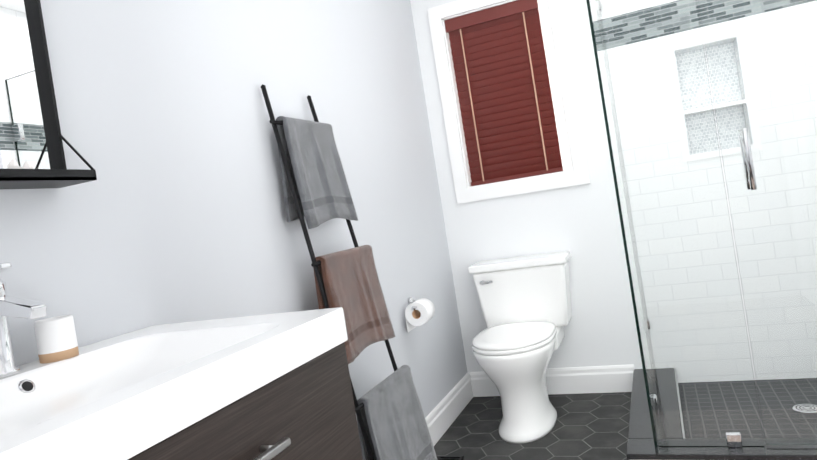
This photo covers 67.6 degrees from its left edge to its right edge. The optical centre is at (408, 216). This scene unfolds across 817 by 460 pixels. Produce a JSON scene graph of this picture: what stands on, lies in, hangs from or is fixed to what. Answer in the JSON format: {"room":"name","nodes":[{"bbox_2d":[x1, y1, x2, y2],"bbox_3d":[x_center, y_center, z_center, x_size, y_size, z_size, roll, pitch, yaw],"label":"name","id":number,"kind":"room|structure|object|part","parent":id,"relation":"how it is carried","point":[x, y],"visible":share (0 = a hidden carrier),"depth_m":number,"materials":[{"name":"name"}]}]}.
{"room":"bathroom","nodes":[
{"label":"bathroom","id":0,"kind":"room"},
{"bbox_2d":[0,0,466,424],"bbox_3d":[-0.616,-0.105,1.602,0.120,2.500,4.320,-9,0,22],"label":"wall","id":1,"kind":"structure","parent":0,"point":[175,212],"depth_m":1.70,"materials":[{"name":"grey paint"}]},
{"bbox_2d":[0,0,96,188],"bbox_3d":[-0.778,-0.357,0.992,0.102,0.621,0.446,-9,0,22],"label":"mirror","id":2,"kind":"object","parent":1,"relation":"attached to","point":[32,155],"visible":1,"depth_m":1.17,"materials":[{"name":"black metal"}]},
{"bbox_2d":[0,262,362,459],"bbox_3d":[-0.456,0.465,0.916,0.522,0.830,0.815,-9,0,22],"label":"bathroom vanity","id":3,"kind":"object","parent":1,"relation":"attached to","point":[277,386],"visible":1,"depth_m":0.98,"materials":[{"name":"white ceramic"}]},
{"bbox_2d":[0,262,46,380],"bbox_3d":[-0.650,0.168,0.997,0.142,0.184,0.054,-9,0,22],"label":"tap","id":4,"kind":"object","parent":3,"relation":"on","point":[10,306],"depth_m":1.00,"materials":[{"name":"silver metal"}]},
{"bbox_2d":[33,314,78,363],"bbox_3d":[-0.636,0.220,1.103,0.063,0.074,0.063,-9,0,22],"label":"cup","id":5,"kind":"object","parent":3,"relation":"on","point":[56,339],"depth_m":1.08,"materials":[{"name":"white ceramic"}]},
{"bbox_3d":[-0.221,0.498,0.825,0.034,0.302,0.260,-9,0,22],"label":"handle","id":6,"kind":"part","parent":3,"relation":"part of","materials":[{"name":"silver metal"}]},
{"bbox_2d":[405,297,434,331],"bbox_3d":[0.050,0.428,2.705,0.128,0.133,0.192,-9,0,22],"label":"toilet paper holder","id":7,"kind":"object","parent":1,"relation":"attached to","point":[419,312],"visible":1,"depth_m":2.65,"materials":[{"name":"white paper"}]},
{"bbox_2d":[425,372,472,445],"bbox_3d":[-0.387,1.056,1.544,0.016,0.135,3.998,-9,0,22],"label":"baseboard","id":8,"kind":"structure","parent":1,"relation":"attached to","point":[443,414],"depth_m":3.02,"materials":[{"name":"white wood"}]},
{"bbox_2d":[410,0,642,377],"bbox_3d":[1.113,-0.380,3.081,2.030,2.500,0.130,-9,0,22],"label":"wall","id":9,"kind":"structure","parent":0,"point":[581,224],"depth_m":3.16,"materials":[{"name":"white paint"}]},
{"bbox_2d":[427,0,589,203],"bbox_3d":[0.533,-0.656,3.271,0.709,1.080,0.126,-9,0,22],"label":"window","id":10,"kind":"structure","parent":9,"relation":"in","point":[578,174],"depth_m":3.23,"materials":[{"name":"white wood"}]},
{"bbox_2d":[444,0,563,185],"bbox_3d":[0.507,-0.653,3.267,0.503,0.916,0.056,-9,0,22],"label":"window blind","id":11,"kind":"object","parent":10,"relation":"attached to","point":[504,92],"visible":0.98,"depth_m":3.26,"materials":[{"name":"red wood"}]},
{"bbox_2d":[470,364,633,396],"bbox_3d":[0.747,0.873,3.229,0.860,0.135,0.016,-9,0,22],"label":"baseboard","id":12,"kind":"structure","parent":9,"relation":"attached to","point":[594,379],"depth_m":3.16,"materials":[{"name":"white wood"}]},
{"bbox_2d":[599,0,816,382],"bbox_3d":[1.514,-0.459,2.842,1.095,2.465,0.010,-9,0,22],"label":"shower wall tile","id":13,"kind":"structure","parent":9,"relation":"attached to","point":[774,153],"depth_m":2.88,"materials":[{"name":"white tile"}]},
{"bbox_2d":[674,36,752,154],"bbox_3d":[1.449,-0.566,2.917,0.270,0.505,0.115,-9,0,22],"label":"shower niche","id":14,"kind":"object","parent":9,"relation":"in","point":[698,89],"visible":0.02,"depth_m":2.96,"materials":[{"name":"tile"}]},
{"bbox_2d":[666,28,761,161],"bbox_3d":[1.447,-0.565,2.913,0.330,0.565,0.117,-9,0,22],"label":"trim","id":15,"kind":"structure","parent":9,"relation":"attached to","point":[750,99],"depth_m":2.86,"materials":[{"name":"white"}]},
{"bbox_2d":[434,392,631,459],"bbox_3d":[0.569,1.029,1.208,2.270,0.100,4.320,-9,0,22],"label":"floor","id":16,"kind":"structure","parent":0,"point":[591,426],"depth_m":2.73,"materials":[{"name":"tile"}]},
{"bbox_2d":[261,84,437,459],"bbox_3d":[-0.170,0.316,2.035,0.233,1.527,0.436,-9,0,22],"label":"ladder","id":17,"kind":"object","parent":16,"relation":"on","point":[391,423],"visible":0.92,"depth_m":1.99,"materials":[{"name":"black metal"}]},
{"bbox_2d":[437,456,463,459],"bbox_3d":[0.118,1.038,2.443,0.110,0.008,0.360,-9,0,22],"label":"floor vent","id":18,"kind":"object","parent":16,"relation":"in","point":[450,457],"visible":0.95,"depth_m":2.59,"materials":[{"name":"black metal"}]},
{"bbox_2d":[468,251,571,442],"bbox_3d":[0.537,0.599,2.918,0.492,0.742,0.697,-9,0,22],"label":"toilet","id":19,"kind":"object","parent":16,"relation":"on","point":[525,302],"visible":1,"depth_m":2.89,"materials":[{"name":"white ceramic"}]},
{"bbox_3d":[0.396,0.333,3.094,0.067,0.021,0.024,-9,0,22],"label":"handle","id":20,"kind":"part","parent":19,"relation":"part of","materials":[{"name":"silver metal"}]},
{"bbox_2d":[626,368,816,459],"bbox_3d":[1.487,0.775,2.393,1.156,0.110,1.016,-9,0,22],"label":"kerb","id":21,"kind":"object","parent":16,"relation":"on","point":[640,444],"visible":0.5,"depth_m":2.16,"materials":[{"name":"black"}]},
{"bbox_2d":[586,0,816,446],"bbox_3d":[1.363,-0.265,2.376,1.056,1.982,0.984,-9,0,22],"label":"glass","id":22,"kind":"object","parent":21,"relation":"on","point":[642,320],"visible":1,"depth_m":2.10,"materials":[{"name":"clear glass"}]},
{"bbox_3d":[1.359,-0.265,1.898,0.698,1.972,0.010,-9,0,22],"label":"door","id":23,"kind":"part","parent":22,"relation":"part of","materials":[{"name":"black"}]},
{"bbox_2d":[678,378,816,437],"bbox_3d":[1.603,0.794,2.421,0.970,0.035,0.880,-9,0,22],"label":"pan","id":24,"kind":"object","parent":16,"relation":"on","point":[737,408],"depth_m":2.56,"materials":[{"name":"tile"}]},
{"bbox_2d":[792,404,816,412],"bbox_3d":[1.607,0.774,2.461,0.104,0.004,0.104,-9,0,22],"label":"floor drain","id":25,"kind":"object","parent":24,"relation":"on","point":[797,408],"depth_m":2.46,"materials":[{"name":"silver metal"}]}
]}

